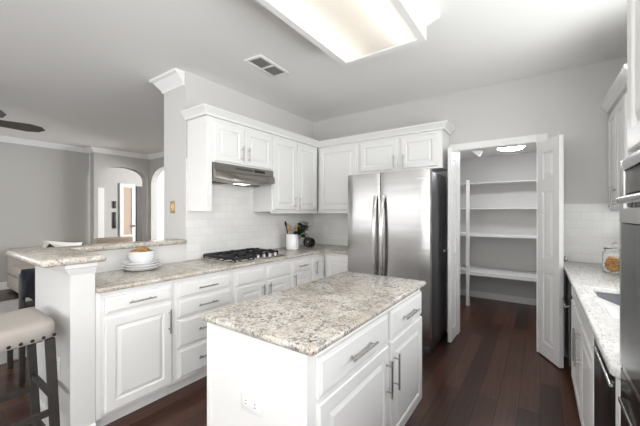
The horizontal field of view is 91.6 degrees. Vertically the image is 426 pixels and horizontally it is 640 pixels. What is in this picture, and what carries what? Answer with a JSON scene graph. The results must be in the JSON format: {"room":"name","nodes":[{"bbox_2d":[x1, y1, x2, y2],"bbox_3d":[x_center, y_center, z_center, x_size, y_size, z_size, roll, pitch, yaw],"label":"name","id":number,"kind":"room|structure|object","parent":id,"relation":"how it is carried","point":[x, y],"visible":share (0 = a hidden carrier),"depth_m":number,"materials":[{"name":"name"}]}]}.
{"room":"kitchen","nodes":[
{"label":"kitchen","id":0,"kind":"room"},
{"bbox_2d":[0,142,88,281],"bbox_3d":[-7.034,0.001,3.737,0.100,2.743,7.170,0,0,35],"label":"wall","id":1,"kind":"structure","parent":0,"point":[44,192],"depth_m":5.99,"materials":[{"name":"grey paint"}]},
{"bbox_2d":[0,282,9,289],"bbox_3d":[-6.865,1.304,3.660,0.265,0.135,7.240,0,0,35],"label":"baseboard","id":2,"kind":"structure","parent":1,"relation":"attached to","point":[3,285],"depth_m":5.56,"materials":[{"name":"white paint"}]},
{"bbox_2d":[35,243,185,425],"bbox_3d":[-1.414,0.833,2.429,0.705,1.078,1.070,0,0,35],"label":"wall","id":3,"kind":"structure","parent":0,"point":[69,300],"depth_m":1.86,"materials":[{"name":"white paint"}]},
{"bbox_2d":[56,355,59,376],"bbox_3d":[-1.602,0.932,1.899,0.070,0.115,0.009,0,0,35],"label":"electrical outlet","id":4,"kind":"object","parent":3,"relation":"attached to","point":[57,356],"visible":0.6,"depth_m":1.89,"materials":[{"name":"white plastic"}]},
{"bbox_2d":[40,399,95,425],"bbox_3d":[-1.686,1.322,2.032,0.719,0.100,0.136,0,0,35],"label":"baseboard","id":5,"kind":"structure","parent":3,"relation":"attached to","point":[43,406],"depth_m":2.02,"materials":[{"name":"white paint"}]},
{"bbox_2d":[48,262,96,274],"bbox_3d":[-1.684,0.326,2.018,0.739,0.063,0.156,0,0,35],"label":"trim","id":6,"kind":"structure","parent":3,"relation":"attached to","point":[88,267],"depth_m":1.81,"materials":[{"name":"white paint"}]},
{"bbox_2d":[6,239,186,267],"bbox_3d":[-1.442,0.272,2.358,0.820,0.040,1.212,0,0,35],"label":"bar ledge","id":7,"kind":"object","parent":3,"relation":"on","point":[48,257],"visible":1,"depth_m":1.98,"materials":[{"name":"stone"}]},
{"bbox_2d":[89,160,141,244],"bbox_3d":[-5.622,0.001,8.759,0.100,2.743,4.600,0,0,35],"label":"wall","id":8,"kind":"structure","parent":0,"point":[109,179],"depth_m":8.55,"materials":[{"name":"grey paint"}]},
{"bbox_2d":[98,187,103,237],"bbox_3d":[-5.862,0.347,8.298,0.039,2.050,0.170,0,0,35],"label":"trim","id":9,"kind":"structure","parent":8,"relation":"attached to","point":[100,190],"depth_m":8.29,"materials":[{"name":"white paint"}]},
{"bbox_2d":[113,212,115,227],"bbox_3d":[-5.667,0.197,8.582,0.028,0.450,0.080,0,0,35],"label":"picture frame","id":10,"kind":"object","parent":8,"relation":"attached to","point":[114,213],"visible":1,"depth_m":8.57,"materials":[{"name":"black"}]},
{"bbox_2d":[119,183,134,240],"bbox_3d":[-5.452,0.272,8.823,0.098,2.200,0.400,0,0,35],"label":"door","id":11,"kind":"structure","parent":8,"relation":"in","point":[126,191],"depth_m":8.83,"materials":[{"name":"white paint"}]},
{"bbox_2d":[136,186,141,240],"bbox_3d":[-5.179,0.297,9.273,0.030,2.150,0.550,0,0,35],"label":"door","id":12,"kind":"structure","parent":8,"relation":"in","point":[138,188],"depth_m":9.08,"materials":[{"name":"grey wood"}]},
{"bbox_2d":[90,152,163,244],"bbox_3d":[-4.097,0.001,7.539,0.200,2.743,2.430,0,0,35],"label":"wall","id":13,"kind":"structure","parent":0,"point":[99,162],"depth_m":7.10,"materials":[{"name":"grey paint"}]},
{"bbox_2d":[0,135,163,159],"bbox_3d":[-4.765,-1.321,2.822,4.660,0.099,8.300,0,0,35],"label":"trim","id":14,"kind":"structure","parent":13,"relation":"attached to","point":[7,139],"depth_m":6.42,"materials":[{"name":"white paint"}]},
{"bbox_2d":[149,157,163,239],"bbox_3d":[-2.221,0.001,6.198,4.409,2.743,0.150,0,0,35],"label":"wall","id":15,"kind":"structure","parent":0,"point":[156,166],"depth_m":7.39,"materials":[{"name":"grey paint"}]},
{"bbox_2d":[164,71,312,260],"bbox_3d":[-0.860,0.001,3.960,0.400,2.743,2.070,0,0,35],"label":"wall","id":16,"kind":"structure","parent":0,"point":[197,90],"depth_m":3.18,"materials":[{"name":"grey paint"}]},
{"bbox_2d":[149,68,184,93],"bbox_3d":[-0.961,-1.303,3.921,0.480,0.134,2.090,0,0,35],"label":"trim","id":17,"kind":"structure","parent":16,"relation":"attached to","point":[174,78],"depth_m":3.07,"materials":[{"name":"white paint"}]},
{"bbox_2d":[170,201,174,212],"bbox_3d":[-1.485,-0.060,3.124,0.080,0.120,0.016,0,0,35],"label":"switch plate","id":18,"kind":"object","parent":16,"relation":"attached to","point":[172,203],"visible":1,"depth_m":3.12,"materials":[{"name":"gold metal"}]},
{"bbox_2d":[187,115,271,210],"bbox_3d":[-0.891,-0.453,3.245,0.356,0.874,0.844,0,0,35],"label":"upper cabinet","id":19,"kind":"object","parent":16,"relation":"attached to","point":[210,139],"visible":0.99,"depth_m":2.96,"materials":[{"name":"white paint"}]},
{"bbox_2d":[180,103,455,147],"bbox_3d":[0.029,-0.927,3.608,2.914,0.072,1.292,0,0,-12],"label":"trim","id":20,"kind":"structure","parent":19,"relation":"attached to","point":[203,109],"depth_m":3.42,"materials":[{"name":"white paint"}]},
{"bbox_2d":[212,162,274,186],"bbox_3d":[-0.840,-0.380,3.244,0.440,0.182,0.780,0,0,35],"label":"range hood","id":21,"kind":"object","parent":16,"relation":"attached to","point":[222,173],"visible":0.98,"depth_m":3.08,"materials":[{"name":"silver metal"}]},
{"bbox_2d":[186,158,313,259],"bbox_3d":[-0.695,-0.035,3.839,0.008,0.985,2.060,0,0,35],"label":"tiled wall","id":22,"kind":"structure","parent":16,"relation":"attached to","point":[232,223],"depth_m":3.47,"materials":[{"name":"white tile"}]},
{"bbox_2d":[253,135,316,211],"bbox_3d":[-0.391,-0.453,3.951,0.356,0.874,0.881,0,0,35],"label":"upper cabinet","id":23,"kind":"object","parent":16,"relation":"attached to","point":[294,164],"visible":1,"depth_m":3.76,"materials":[{"name":"white paint"}]},
{"bbox_2d":[271,212,347,212],"bbox_3d":[-0.033,-0.006,3.723,0.644,0.020,0.922,0,0,35],"label":"trim","id":24,"kind":"structure","parent":23,"relation":"attached to","point":[271,212],"depth_m":4.03,"materials":[{"name":"white paint"}]},
{"bbox_2d":[0,289,580,425],"bbox_3d":[-3.180,1.412,4.274,11.970,0.080,12.700,0,0,35],"label":"floor","id":25,"kind":"structure","parent":0,"point":[492,373],"depth_m":2.47,"materials":[{"name":"brown wood"}]},
{"bbox_2d":[0,298,34,364],"bbox_3d":[-4.205,1.365,3.345,2.770,0.014,3.800,0,0,35],"label":"area rug","id":26,"kind":"object","parent":25,"relation":"on","point":[10,305],"visible":0.02,"depth_m":4.38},
{"bbox_2d":[7,274,34,383],"bbox_3d":[-2.458,0.927,2.794,0.438,0.890,0.440,0,0,35],"label":"dining chair","id":27,"kind":"object","parent":25,"relation":"on","point":[23,303],"visible":0.22,"depth_m":2.51,"materials":[{"name":"brown wood"}]},
{"bbox_2d":[20,268,34,301],"bbox_3d":[-2.274,0.665,2.668,0.157,0.420,0.444,0,0,35],"label":"chair back","id":28,"kind":"object","parent":27,"relation":"on","point":[27,275],"visible":0.23,"depth_m":2.51,"materials":[{"name":"black fabric"}]},
{"bbox_2d":[7,246,41,292],"bbox_3d":[-4.958,1.002,5.716,0.900,0.740,1.000,0,0,35],"label":"sofa","id":29,"kind":"object","parent":25,"relation":"on","point":[14,266],"visible":0.27,"depth_m":5.40,"materials":[{"name":"beige fabric"}]},
{"bbox_2d":[10,264,34,277],"bbox_3d":[-4.861,1.002,5.647,0.660,0.179,1.000,0,0,35],"label":"seat cushion","id":30,"kind":"object","parent":29,"relation":"on","point":[15,269],"depth_m":5.30,"materials":[{"name":"beige fabric"}]},
{"bbox_2d":[42,240,82,247],"bbox_3d":[-4.917,0.717,5.896,0.192,0.466,0.670,0,0,34],"label":"throw pillow","id":31,"kind":"object","parent":29,"relation":"on","point":[45,243],"visible":0.27,"depth_m":5.80,"materials":[{"name":"white fabric"}]},
{"bbox_2d":[0,307,59,425],"bbox_3d":[-1.779,0.980,1.658,0.480,0.784,0.529,0,0,35],"label":"bar stool","id":32,"kind":"object","parent":25,"relation":"on","point":[27,327],"visible":1,"depth_m":1.72,"materials":[{"name":"fabric"}]},
{"bbox_2d":[94,236,132,243],"bbox_3d":[-4.220,0.922,6.223,0.620,0.900,0.660,0,0,35],"label":"armchair","id":33,"kind":"object","parent":25,"relation":"on","point":[125,238],"visible":0.21,"depth_m":6.01,"materials":[{"name":"beige fabric"}]},
{"bbox_2d":[95,280,172,425],"bbox_3d":[-1.442,0.930,2.250,0.624,0.883,0.496,0,0,35],"label":"base cabinet","id":34,"kind":"object","parent":25,"relation":"on","point":[134,325],"visible":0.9,"depth_m":2.06,"materials":[{"name":"white paint"}]},
{"bbox_2d":[168,269,232,393],"bbox_3d":[-1.140,0.930,2.677,0.624,0.883,0.546,0,0,35],"label":"base cabinet","id":35,"kind":"object","parent":25,"relation":"on","point":[194,296],"visible":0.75,"depth_m":2.43,"materials":[{"name":"white paint"}]},
{"bbox_2d":[233,259,289,304],"bbox_3d":[-0.758,0.930,3.215,0.624,0.883,0.770,0,0,35],"label":"base cabinet","id":36,"kind":"object","parent":25,"relation":"on","point":[254,281],"visible":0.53,"depth_m":3.00,"materials":[{"name":"white paint"}]},
{"bbox_2d":[290,255,310,287],"bbox_3d":[-0.429,0.930,3.680,0.624,0.883,0.364,0,0,35],"label":"base cabinet","id":37,"kind":"object","parent":25,"relation":"on","point":[300,273],"visible":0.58,"depth_m":3.50,"materials":[{"name":"white paint"}]},
{"bbox_2d":[207,289,421,425],"bbox_3d":[0.104,0.930,1.735,0.622,0.883,1.252,0,0,35],"label":"kitchen island","id":38,"kind":"object","parent":25,"relation":"on","point":[372,375],"visible":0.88,"depth_m":1.32,"materials":[{"name":"white paint"}]},
{"bbox_2d":[241,390,261,417],"bbox_3d":[-0.274,0.756,1.233,0.115,0.070,0.009,0,0,35],"label":"electrical outlet","id":39,"kind":"object","parent":38,"relation":"attached to","point":[251,403],"visible":1,"depth_m":1.23,"materials":[{"name":"white plastic"}]},
{"bbox_2d":[243,397,248,405],"bbox_3d":[-0.296,0.756,1.246,0.033,0.033,0.003,0,0,35],"label":"socket","id":40,"kind":"object","parent":39,"relation":"attached to","point":[245,399],"depth_m":1.25,"materials":[{"name":"grey plastic"}]},
{"bbox_2d":[252,402,257,410],"bbox_3d":[-0.254,0.756,1.216,0.033,0.033,0.003,0,0,35],"label":"socket","id":41,"kind":"object","parent":39,"relation":"attached to","point":[254,404],"depth_m":1.21,"materials":[{"name":"grey plastic"}]},
{"bbox_2d":[201,271,425,355],"bbox_3d":[0.086,0.473,1.752,0.640,0.030,1.290,0,0,35],"label":"island countertop","id":42,"kind":"structure","parent":38,"relation":"on","point":[308,318],"depth_m":1.48,"materials":[{"name":"stone"}]},
{"bbox_2d":[310,252,347,280],"bbox_3d":[0.077,0.930,4.049,1.024,0.883,0.821,0,0,35],"label":"base cabinet","id":43,"kind":"object","parent":25,"relation":"on","point":[325,264],"visible":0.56,"depth_m":3.79,"materials":[{"name":"white paint"}]},
{"bbox_2d":[95,244,347,292],"bbox_3d":[-0.549,0.473,3.155,1.019,0.030,3.006,0,0,35],"label":"countertop","id":44,"kind":"structure","parent":43,"relation":"on","point":[108,281],"depth_m":2.50,"materials":[{"name":"stone"}]},
{"bbox_2d":[120,263,161,271],"bbox_3d":[-1.446,0.441,2.518,0.296,0.033,0.296,0,0,35],"label":"plate","id":45,"kind":"object","parent":44,"relation":"on","point":[160,264],"visible":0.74,"depth_m":2.42,"materials":[{"name":"white ceramic"}]},
{"bbox_2d":[121,261,160,268],"bbox_3d":[-1.444,0.422,2.515,0.284,0.033,0.284,0,0,35],"label":"plate","id":46,"kind":"object","parent":45,"relation":"on","point":[158,262],"visible":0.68,"depth_m":2.42,"materials":[{"name":"white ceramic"}]},
{"bbox_2d":[121,259,159,265],"bbox_3d":[-1.443,0.403,2.512,0.272,0.033,0.272,0,0,35],"label":"plate","id":47,"kind":"object","parent":46,"relation":"on","point":[128,263],"visible":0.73,"depth_m":2.43,"materials":[{"name":"white ceramic"}]},
{"bbox_2d":[127,252,155,262],"bbox_3d":[-1.442,0.369,2.516,0.199,0.085,0.199,0,0,35],"label":"bowl","id":48,"kind":"object","parent":47,"relation":"on","point":[146,258],"visible":0.66,"depth_m":2.44,"materials":[{"name":"white ceramic"}]},
{"bbox_2d":[127,249,155,254],"bbox_3d":[-1.442,0.348,2.516,0.199,0.085,0.199,0,0,35],"label":"bowl","id":49,"kind":"object","parent":48,"relation":"on","point":[153,251],"visible":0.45,"depth_m":2.44,"materials":[{"name":"white ceramic"}]},
{"bbox_2d":[130,246,152,251],"bbox_3d":[-1.442,0.296,2.516,0.164,0.064,0.170,0,0,35],"label":"food","id":50,"kind":"object","parent":49,"relation":"in","point":[142,248],"visible":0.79,"depth_m":2.49,"materials":[{"name":"orange food"}]},
{"bbox_2d":[201,248,285,263],"bbox_3d":[-0.776,0.427,3.230,0.530,0.059,0.685,0,0,35],"label":"gas cooktop","id":51,"kind":"object","parent":44,"relation":"in","point":[240,255],"visible":1,"depth_m":3.10,"materials":[{"name":"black metal"}]},
{"bbox_2d":[286,234,298,249],"bbox_3d":[-0.348,0.362,3.947,0.160,0.191,0.160,0,0,35],"label":"utensil crock","id":52,"kind":"object","parent":44,"relation":"on","point":[292,240],"visible":0.91,"depth_m":3.88,"materials":[{"name":"white ceramic"}]},
{"bbox_2d":[303,237,314,246],"bbox_3d":[-0.141,0.389,4.141,0.164,0.136,0.094,0,0,-9],"label":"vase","id":53,"kind":"object","parent":44,"relation":"on","point":[311,242],"visible":0.98,"depth_m":4.13,"materials":[{"name":"black ceramic"}]},
{"bbox_2d":[291,221,309,239],"bbox_3d":[-0.247,0.272,3.959,0.268,0.331,0.271,0,0,35],"label":"leafy sprig","id":54,"kind":"object","parent":53,"relation":"in","point":[302,228],"visible":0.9,"depth_m":3.91,"materials":[{"name":"green plant"}]},
{"bbox_2d":[348,169,445,355],"bbox_3d":[0.830,0.477,3.422,0.896,1.790,0.695,0,0,35],"label":"refrigerator","id":55,"kind":"object","parent":25,"relation":"on","point":[397,220],"visible":0.72,"depth_m":3.15,"materials":[{"name":"grey metal"}]},
{"bbox_2d":[466,180,469,305],"bbox_3d":[2.197,0.442,4.622,0.045,1.860,0.053,0,0,35],"label":"post","id":56,"kind":"object","parent":25,"relation":"on","point":[467,181],"visible":1,"depth_m":4.60,"materials":[{"name":"white paint"}]},
{"bbox_2d":[562,271,572,372],"bbox_3d":[2.377,0.931,2.520,0.654,0.882,0.650,0,0,35],"label":"trash compactor","id":57,"kind":"object","parent":25,"relation":"on","point":[567,301],"visible":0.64,"depth_m":2.63,"materials":[{"name":"black metal"}]},
{"bbox_2d":[571,285,575,384],"bbox_3d":[2.132,0.930,2.141,0.616,0.883,0.238,0,0,35],"label":"base cabinet","id":58,"kind":"object","parent":25,"relation":"on","point":[572,290],"visible":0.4,"depth_m":2.31,"materials":[{"name":"white paint"}]},
{"bbox_2d":[572,292,619,425],"bbox_3d":[1.753,0.930,1.637,0.652,0.883,1.020,0,0,35],"label":"base cabinet","id":59,"kind":"object","parent":25,"relation":"on","point":[582,336],"visible":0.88,"depth_m":1.73,"materials":[{"name":"white paint"}]},
{"bbox_2d":[564,261,620,378],"bbox_3d":[1.847,0.473,1.760,0.641,0.030,2.514,0,0,35],"label":"countertop","id":60,"kind":"structure","parent":59,"relation":"on","point":[586,279],"depth_m":1.57,"materials":[{"name":"stone"}]},
{"bbox_2d":[595,292,619,305],"bbox_3d":[1.665,0.590,1.520,0.486,0.201,0.733,0,0,35],"label":"sink","id":61,"kind":"object","parent":60,"relation":"in","point":[614,298],"visible":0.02,"depth_m":1.88,"materials":[{"name":"silver metal"}]},
{"bbox_2d":[602,242,619,273],"bbox_3d":[2.273,0.342,2.397,0.144,0.231,0.144,0,0,35],"label":"cookie jar","id":62,"kind":"object","parent":60,"relation":"on","point":[610,256],"visible":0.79,"depth_m":2.37,"materials":[{"name":"clear glass"}]},
{"bbox_2d":[593,338,615,425],"bbox_3d":[1.315,0.931,1.002,0.634,0.882,0.510,0,0,35],"label":"dishwasher","id":63,"kind":"object","parent":25,"relation":"on","point":[604,382],"visible":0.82,"depth_m":1.17,"materials":[{"name":"black metal"}]},
{"bbox_2d":[616,0,639,425],"bbox_3d":[0.936,0.147,0.448,0.629,2.450,0.813,0,0,35],"label":"tall cabinet","id":64,"kind":"object","parent":25,"relation":"on","point":[633,6],"visible":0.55,"depth_m":0.84,"materials":[{"name":"white paint"}]},
{"bbox_2d":[615,149,639,425],"bbox_3d":[0.890,0.557,0.439,0.648,1.420,0.737,0,0,35],"label":"wall oven","id":65,"kind":"object","parent":64,"relation":"in","point":[629,199],"visible":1,"depth_m":0.79,"materials":[{"name":"silver metal"}]},
{"bbox_2d":[0,0,626,159],"bbox_3d":[-3.180,-1.421,4.274,11.970,0.100,12.700,0,0,35],"label":"ceiling","id":66,"kind":"structure","parent":0,"point":[79,71],"depth_m":2.72,"materials":[{"name":"white paint"}]},
{"bbox_2d":[0,110,44,131],"bbox_3d":[-4.064,-1.164,3.626,1.369,0.412,1.316,0,0,35],"label":"ceiling fan","id":67,"kind":"object","parent":66,"relation":"hanging from","point":[7,124],"visible":1,"depth_m":3.94,"materials":[{"name":"brown wood"}]},
{"bbox_2d":[244,54,288,77],"bbox_3d":[-0.490,-1.364,2.908,0.200,0.012,0.410,0,0,31],"label":"ceiling vent","id":68,"kind":"object","parent":66,"relation":"in","point":[260,62],"visible":1,"depth_m":2.88,"materials":[{"name":"white metal"}]},
{"bbox_2d":[256,0,439,66],"bbox_3d":[0.113,-1.274,1.822,0.795,0.192,1.349,0,0,35],"label":"ceiling light","id":69,"kind":"object","parent":66,"relation":"attached to","point":[350,32],"visible":1,"depth_m":1.97,"materials":[{"name":"white paint"}]},
{"bbox_2d":[313,56,626,356],"bbox_3d":[1.284,0.001,3.778,4.110,2.743,0.110,0,0,35],"label":"wall","id":70,"kind":"structure","parent":0,"point":[566,102],"depth_m":3.08,"materials":[{"name":"grey paint"}]},
{"bbox_2d":[314,213,347,245],"bbox_3d":[0.327,0.220,4.383,1.032,0.475,0.008,0,0,35],"label":"tiled wall","id":71,"kind":"structure","parent":70,"relation":"attached to","point":[337,223],"depth_m":4.49,"materials":[{"name":"white tile"}]},
{"bbox_2d":[318,142,358,211],"bbox_3d":[0.312,-0.453,4.190,0.623,0.874,0.320,0,0,35],"label":"upper cabinet","id":72,"kind":"object","parent":70,"relation":"attached to","point":[335,163],"visible":0.7,"depth_m":4.07,"materials":[{"name":"white paint"}]},
{"bbox_2d":[359,130,448,173],"bbox_3d":[0.969,-0.686,3.708,0.998,0.407,0.364,0,0,35],"label":"upper cabinet","id":73,"kind":"object","parent":70,"relation":"attached to","point":[425,150],"visible":0.96,"depth_m":3.54,"materials":[{"name":"white paint"}]},
{"bbox_2d":[443,148,456,341],"bbox_3d":[1.423,0.336,3.406,0.096,2.045,0.297,0,0,35],"label":"door","id":74,"kind":"structure","parent":70,"relation":"in","point":[452,154],"depth_m":3.30,"materials":[{"name":"white paint"}]},
{"bbox_2d":[449,133,547,351],"bbox_3d":[1.882,0.297,3.338,0.907,2.150,0.136,0,0,35],"label":"trim","id":75,"kind":"structure","parent":70,"relation":"attached to","point":[530,139],"depth_m":3.30,"materials":[{"name":"white paint"}]},
{"bbox_2d":[538,135,567,367],"bbox_3d":[2.167,0.336,2.891,0.096,2.045,0.345,0,0,8],"label":"door","id":76,"kind":"structure","parent":70,"relation":"in","point":[551,258],"depth_m":2.86,"materials":[{"name":"white paint"}]},
{"bbox_2d":[564,203,619,263],"bbox_3d":[2.571,0.185,2.794,0.654,0.543,0.008,0,0,35],"label":"tiled wall","id":77,"kind":"structure","parent":70,"relation":"attached to","point":[588,228],"depth_m":2.86,"materials":[{"name":"white tile"}]},
{"bbox_2d":[460,152,535,298],"bbox_3d":[2.909,0.001,4.888,1.940,2.743,0.100,0,0,35],"label":"wall","id":78,"kind":"structure","parent":0,"point":[490,252],"depth_m":4.88,"materials":[{"name":"grey paint"}]},
{"bbox_2d":[460,265,535,281],"bbox_3d":[2.721,0.897,4.622,1.736,0.050,0.549,0,0,35],"label":"shelf","id":79,"kind":"object","parent":78,"relation":"attached to","point":[474,270],"visible":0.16,"depth_m":4.56,"materials":[{"name":"white paint"}]},
{"bbox_2d":[460,289,535,305],"bbox_3d":[2.876,1.322,4.841,1.740,0.100,0.014,0,0,35],"label":"baseboard","id":80,"kind":"structure","parent":78,"relation":"attached to","point":[516,299],"depth_m":4.86,"materials":[{"name":"white paint"}]},
{"bbox_2d":[460,232,535,238],"bbox_3d":[2.747,0.335,4.659,1.736,0.035,0.459,0,0,35],"label":"shelf","id":81,"kind":"object","parent":78,"relation":"attached to","point":[504,235],"visible":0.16,"depth_m":4.59,"materials":[{"name":"white paint"}]},
{"bbox_2d":[460,180,535,185],"bbox_3d":[2.793,-0.462,4.724,1.736,0.013,0.299,0,0,35],"label":"shelf","id":82,"kind":"object","parent":78,"relation":"attached to","point":[520,181],"visible":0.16,"depth_m":4.68,"materials":[{"name":"white paint"}]},
{"bbox_2d":[460,208,535,208],"bbox_3d":[2.793,-0.067,4.724,1.736,0.013,0.299,0,0,35],"label":"shelf","id":83,"kind":"object","parent":78,"relation":"attached to","point":[460,208],"visible":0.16,"depth_m":4.62,"materials":[{"name":"white paint"}]},
{"bbox_2d":[460,144,535,158],"bbox_3d":[2.378,-0.933,4.137,1.740,0.050,1.740,0,0,35],"label":"ceiling","id":84,"kind":"structure","parent":0,"point":[528,148],"depth_m":4.67,"materials":[{"name":"white paint"}]},
{"bbox_2d":[471,150,482,156],"bbox_3d":[2.081,-0.830,4.212,0.210,0.154,0.040,0,0,35],"label":"bracket","id":85,"kind":"object","parent":84,"relation":"attached to","point":[478,153],"visible":0.43,"depth_m":4.16,"materials":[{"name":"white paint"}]},
{"bbox_2d":[497,146,524,150],"bbox_3d":[2.384,-0.844,3.887,0.320,0.127,0.320,0,0,35],"label":"dome light","id":86,"kind":"object","parent":84,"relation":"attached to","point":[516,147],"visible":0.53,"depth_m":3.84,"materials":[{"name":"white glass"}]},
{"bbox_3d":[0.470,0.001,-0.841,0.100,2.743,8.370,0,0,35],"label":"wall","id":87,"kind":"structure","parent":0,"visible":0},
{"bbox_2d":[600,64,626,112],"bbox_3d":[2.401,-0.927,2.307,0.368,0.072,0.980,0,0,35],"label":"trim","id":88,"kind":"structure","parent":87,"relation":"attached to","point":[618,88],"depth_m":2.36,"materials":[{"name":"white paint"}]},
{"bbox_2d":[608,91,633,210],"bbox_3d":[2.424,-0.453,2.327,0.354,0.874,0.918,0,0,35],"label":"upper cabinet","id":89,"kind":"object","parent":87,"relation":"attached to","point":[617,120],"visible":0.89,"depth_m":2.46,"materials":[{"name":"white paint"}]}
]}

